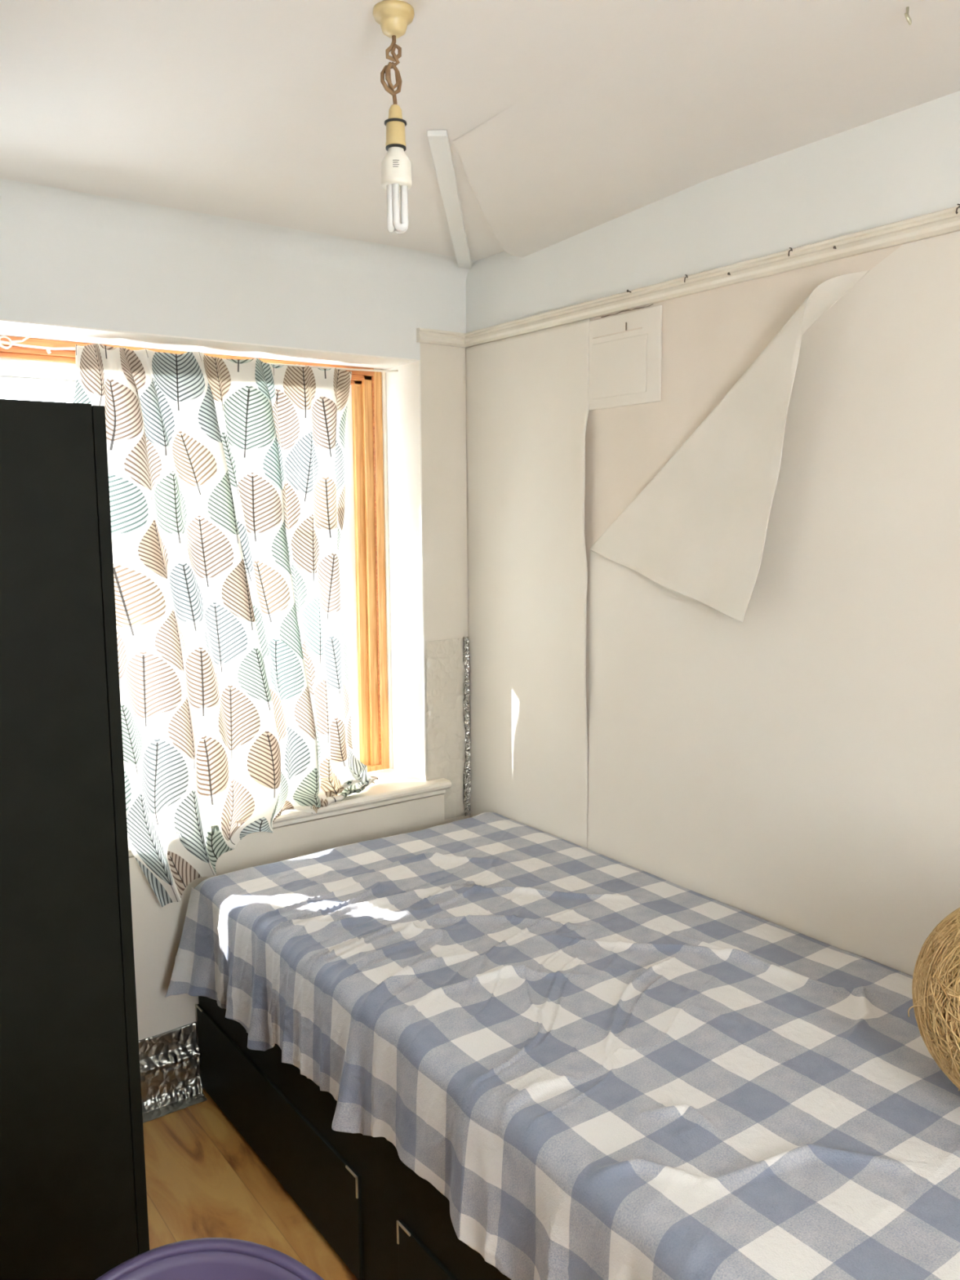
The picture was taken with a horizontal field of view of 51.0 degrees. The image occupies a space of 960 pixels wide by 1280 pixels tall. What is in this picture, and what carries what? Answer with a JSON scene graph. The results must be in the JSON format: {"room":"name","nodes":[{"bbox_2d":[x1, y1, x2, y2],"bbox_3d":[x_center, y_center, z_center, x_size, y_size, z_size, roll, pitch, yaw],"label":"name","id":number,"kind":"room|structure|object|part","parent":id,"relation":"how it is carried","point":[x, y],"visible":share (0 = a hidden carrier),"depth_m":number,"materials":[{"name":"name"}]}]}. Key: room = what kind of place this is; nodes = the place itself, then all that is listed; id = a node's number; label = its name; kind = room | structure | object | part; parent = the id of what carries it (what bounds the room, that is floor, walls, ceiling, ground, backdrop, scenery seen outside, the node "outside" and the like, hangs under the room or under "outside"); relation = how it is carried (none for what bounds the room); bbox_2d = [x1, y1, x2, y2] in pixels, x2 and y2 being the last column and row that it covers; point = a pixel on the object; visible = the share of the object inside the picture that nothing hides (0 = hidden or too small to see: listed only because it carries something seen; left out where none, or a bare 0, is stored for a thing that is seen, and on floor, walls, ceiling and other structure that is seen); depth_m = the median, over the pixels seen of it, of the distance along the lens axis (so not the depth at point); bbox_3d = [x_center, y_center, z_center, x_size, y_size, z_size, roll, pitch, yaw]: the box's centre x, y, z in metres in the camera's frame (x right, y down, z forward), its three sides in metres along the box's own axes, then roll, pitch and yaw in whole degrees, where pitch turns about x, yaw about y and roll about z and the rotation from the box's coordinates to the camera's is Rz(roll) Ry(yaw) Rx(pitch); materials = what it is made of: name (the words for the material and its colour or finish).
{"room":"bedroom","nodes":[
{"label":"bedroom","id":0,"kind":"room"},
{"bbox_2d":[0,214,470,857],"bbox_3d":[-0.998,0.084,2.658,2.370,2.284,0.353,-6,9,-36],"label":"wall","id":1,"kind":"structure","parent":0,"point":[59,282],"depth_m":2.78,"materials":[{"name":"white paint"}]},
{"bbox_2d":[0,334,398,372],"bbox_3d":[-0.750,-0.749,2.674,1.244,0.040,0.032,-6,9,-36],"label":"curtain rod","id":2,"kind":"object","parent":1,"relation":"attached to","point":[11,343],"visible":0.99,"depth_m":2.48,"materials":[{"name":"beige plastic"}]},
{"bbox_2d":[73,343,378,906],"bbox_3d":[-0.688,-0.049,2.665,1.006,1.415,0.294,-7,10,-41],"label":"curtain","id":3,"kind":"object","parent":2,"relation":"hanging from","point":[227,477],"visible":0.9,"depth_m":2.70,"materials":[{"name":"white fabric"}]},
{"bbox_2d":[0,335,451,856],"bbox_3d":[-0.827,-0.124,2.705,1.556,1.301,0.358,-6,9,-36],"label":"window","id":4,"kind":"structure","parent":1,"relation":"in","point":[363,551],"depth_m":3.11,"materials":[{"name":"paint"}]},
{"bbox_3d":[-1.113,-0.511,2.619,0.623,0.323,0.045,-6,9,-36],"label":"sash","id":5,"kind":"part","parent":4,"relation":"part of","materials":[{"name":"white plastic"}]},
{"bbox_3d":[-0.904,-0.146,2.820,1.228,1.193,0.070,-6,9,-36],"label":"plastic frame","id":6,"kind":"part","parent":4,"relation":"part of","materials":[{"name":"white plastic"}]},
{"bbox_3d":[-0.788,0.505,2.738,1.556,0.045,0.243,-6,9,-36],"label":"sill","id":7,"kind":"part","parent":4,"relation":"part of","materials":[{"name":"paint"}]},
{"bbox_3d":[-0.623,0.013,3.040,0.451,0.726,0.045,-6,9,-36],"label":"sash","id":8,"kind":"part","parent":4,"relation":"part of","materials":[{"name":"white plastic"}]},
{"bbox_2d":[0,178,476,285],"bbox_3d":[-0.895,-0.999,2.349,2.150,0.060,0.060,-6,9,-36],"label":"trim","id":9,"kind":"structure","parent":1,"relation":"attached to","point":[18,199],"depth_m":2.53,"materials":[{"name":"white paint"}]},
{"bbox_2d":[128,793,444,1088],"bbox_3d":[-0.938,0.899,2.576,2.042,0.685,0.012,-6,9,-36],"label":"wall","id":10,"kind":"structure","parent":1,"relation":"attached to","point":[157,930],"depth_m":2.71,"materials":[{"name":"beige paint"}]},
{"bbox_2d":[416,327,466,347],"bbox_3d":[-0.107,-0.890,2.962,0.178,0.039,0.022,-6,9,-36],"label":"trim","id":11,"kind":"structure","parent":1,"relation":"attached to","point":[426,335],"depth_m":2.95,"materials":[{"name":"paint"}]},
{"bbox_2d":[425,636,471,819],"bbox_3d":[-0.098,0.278,3.117,0.156,0.570,0.011,-5,9,-34],"label":"sheet","id":12,"kind":"object","parent":1,"relation":"attached to","point":[447,660],"visible":0.99,"depth_m":3.12,"materials":[{"name":"beige paper"}]},
{"bbox_2d":[142,1088,357,1279],"bbox_3d":[0.097,1.445,1.322,2.370,0.100,4.050,-6,9,-36],"label":"floor","id":13,"kind":"structure","parent":0,"point":[204,1179],"depth_m":2.31,"materials":[{"name":"laminate"}]},
{"bbox_2d":[0,399,149,1279],"bbox_3d":[-1.034,0.473,1.817,0.631,1.722,0.776,-6,9,-36],"label":"wardrobe","id":14,"kind":"object","parent":13,"relation":"on","point":[73,1206],"visible":1,"depth_m":1.59,"materials":[{"name":"black wood"}]},
{"bbox_3d":[-0.697,0.435,1.817,0.019,1.648,0.384,-6,9,-36],"label":"door","id":15,"kind":"part","parent":14,"relation":"part of","materials":[{"name":"black wood"}]},
{"bbox_2d":[95,1237,324,1279],"bbox_3d":[-0.254,1.048,0.891,0.457,0.807,0.428,-2,7,-12],"label":"stool","id":16,"kind":"object","parent":13,"relation":"on","point":[206,1258],"visible":1,"depth_m":1.04,"materials":[{"name":"purple plastic"}]},
{"bbox_2d":[195,995,511,1279],"bbox_3d":[0.192,0.980,2.151,0.912,0.615,2.000,-6,9,-36],"label":"bed","id":17,"kind":"object","parent":13,"relation":"on","point":[383,1220],"visible":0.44,"depth_m":2.09,"materials":[{"name":"black wood"}]},
{"bbox_3d":[-0.748,1.000,2.679,0.003,0.046,0.045,-6,9,-36],"label":"corner trim","id":18,"kind":"part","parent":17,"relation":"part of","materials":[{"name":"silver metal"}]},
{"bbox_3d":[-0.495,1.132,2.359,0.012,0.228,0.883,-6,9,-36],"label":"drawer","id":19,"kind":"part","parent":17,"relation":"part of","materials":[{"name":"black wood"}]},
{"bbox_3d":[-0.256,1.081,2.006,0.003,0.046,0.045,-6,9,-36],"label":"corner trim","id":20,"kind":"part","parent":17,"relation":"part of","materials":[{"name":"silver metal"}]},
{"bbox_3d":[-0.140,1.100,1.848,0.003,0.046,0.045,-6,9,-36],"label":"corner trim","id":21,"kind":"part","parent":17,"relation":"part of","materials":[{"name":"silver metal"}]},
{"bbox_3d":[0.113,1.232,1.527,0.012,0.228,0.883,-6,9,-36],"label":"drawer","id":22,"kind":"part","parent":17,"relation":"part of","materials":[{"name":"black wood"}]},
{"bbox_2d":[164,811,959,1279],"bbox_3d":[0.180,0.868,2.067,1.020,0.478,1.966,-6,9,-36],"label":"bedspread","id":23,"kind":"object","parent":17,"relation":"on","point":[603,1068],"visible":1,"depth_m":1.75,"materials":[{"name":"blue fabric"}]},
{"bbox_2d":[907,907,959,1091],"bbox_3d":[0.833,0.548,1.517,0.333,0.326,0.332,5,9,38],"label":"ball","id":24,"kind":"object","parent":23,"relation":"on","point":[935,985],"visible":1,"depth_m":1.50,"materials":[{"name":"beige wicker"}]},
{"bbox_2d":[0,0,959,260],"bbox_3d":[0.079,-0.920,1.024,2.370,0.100,4.050,-6,9,-36],"label":"ceiling","id":25,"kind":"structure","parent":0,"point":[274,113],"depth_m":1.74,"materials":[{"name":"paint"}]},
{"bbox_2d":[373,0,414,234],"bbox_3d":[-0.126,-0.770,1.497,0.061,0.313,0.061,-6,9,-36],"label":"pendant lamp","id":26,"kind":"object","parent":25,"relation":"hanging from","point":[393,16],"visible":1,"depth_m":1.49,"materials":[{"name":"plastic"}]},
{"bbox_3d":[-0.131,-0.839,1.484,0.034,0.105,0.018,-6,9,-36],"label":"cord","id":27,"kind":"part","parent":26,"relation":"part of","materials":[{"name":"beige plastic"}]},
{"bbox_3d":[-0.125,-0.711,1.504,0.046,0.064,0.046,-6,9,-36],"label":"bulb","id":28,"kind":"part","parent":26,"relation":"part of","materials":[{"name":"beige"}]},
{"bbox_2d":[426,129,471,269],"bbox_3d":[-0.063,-1.041,2.460,0.038,0.017,1.045,0,7,2],"label":"trim","id":29,"kind":"structure","parent":25,"relation":"attached to","point":[438,140],"depth_m":2.28,"materials":[{"name":"white paint"}]},
{"bbox_2d":[452,77,708,257],"bbox_3d":[0.136,-1.004,2.230,0.620,0.037,0.938,-6,9,-36],"label":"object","id":30,"kind":"object","parent":25,"relation":"attached to","point":[544,171],"depth_m":2.18,"materials":[{"name":"paper"}]},
{"bbox_2d":[904,6,911,25],"bbox_3d":[0.630,-0.920,1.479,0.009,0.030,0.018,5,9,35],"label":"hook","id":31,"kind":"object","parent":25,"relation":"attached to","point":[908,20],"visible":1,"depth_m":1.48,"materials":[{"name":"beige metal"}]},
{"bbox_2d":[466,90,959,848],"bbox_3d":[1.101,0.190,1.687,0.120,2.284,3.700,-6,9,-36],"label":"wall","id":32,"kind":"structure","parent":0,"point":[905,164],"depth_m":2.26,"materials":[{"name":"white paint"}]},
{"bbox_2d":[465,318,590,848],"bbox_3d":[0.121,0.123,2.918,0.020,1.963,0.557,-6,9,-36],"label":"wallpaper","id":33,"kind":"object","parent":32,"relation":"attached to","point":[527,406],"visible":0.71,"depth_m":2.86,"materials":[{"name":"beige paper"}]},
{"bbox_2d":[588,304,662,410],"bbox_3d":[0.355,-0.694,2.492,0.010,0.224,0.253,-6,9,-36],"label":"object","id":34,"kind":"object","parent":32,"relation":"in","point":[625,349],"visible":1,"depth_m":2.48,"materials":[{"name":"beige plastic"}]},
{"bbox_3d":[0.345,-0.678,2.503,0.004,0.137,0.192,-6,9,-36],"label":"flush panel","id":35,"kind":"part","parent":34,"relation":"part of","materials":[{"name":"beige paper"}]},
{"bbox_2d":[600,304,652,317],"bbox_3d":[0.359,-0.807,2.468,0.003,0.005,0.180,-6,9,-36],"label":"trim","id":36,"kind":"structure","parent":32,"relation":"attached to","point":[651,304],"depth_m":2.47,"materials":[{"name":"brown"}]},
{"bbox_2d":[464,205,959,347],"bbox_3d":[1.007,-0.723,1.571,0.022,0.039,3.600,-6,9,-36],"label":"trim","id":37,"kind":"structure","parent":32,"relation":"attached to","point":[945,221],"depth_m":2.16,"materials":[{"name":"paint"}]},
{"bbox_2d":[587,231,959,976],"bbox_3d":[1.161,0.299,1.460,0.063,1.963,3.044,-6,9,-36],"label":"wallpaper","id":38,"kind":"object","parent":32,"relation":"attached to","point":[774,683],"visible":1,"depth_m":2.11,"materials":[{"name":"beige paper"}]},
{"bbox_3d":[-1.258,1.223,2.366,1.228,0.100,0.014,-6,9,-36],"label":"baseboard","id":39,"kind":"structure","parent":0,"visible":0},
{"bbox_2d":[138,1022,207,1123],"bbox_3d":[-1.182,1.169,2.382,1.078,0.198,0.062,-6,9,-36],"label":"sheet","id":40,"kind":"object","parent":39,"relation":"attached to","point":[170,1061],"visible":0.25,"depth_m":2.66,"materials":[{"name":"grey metal"}]}
]}

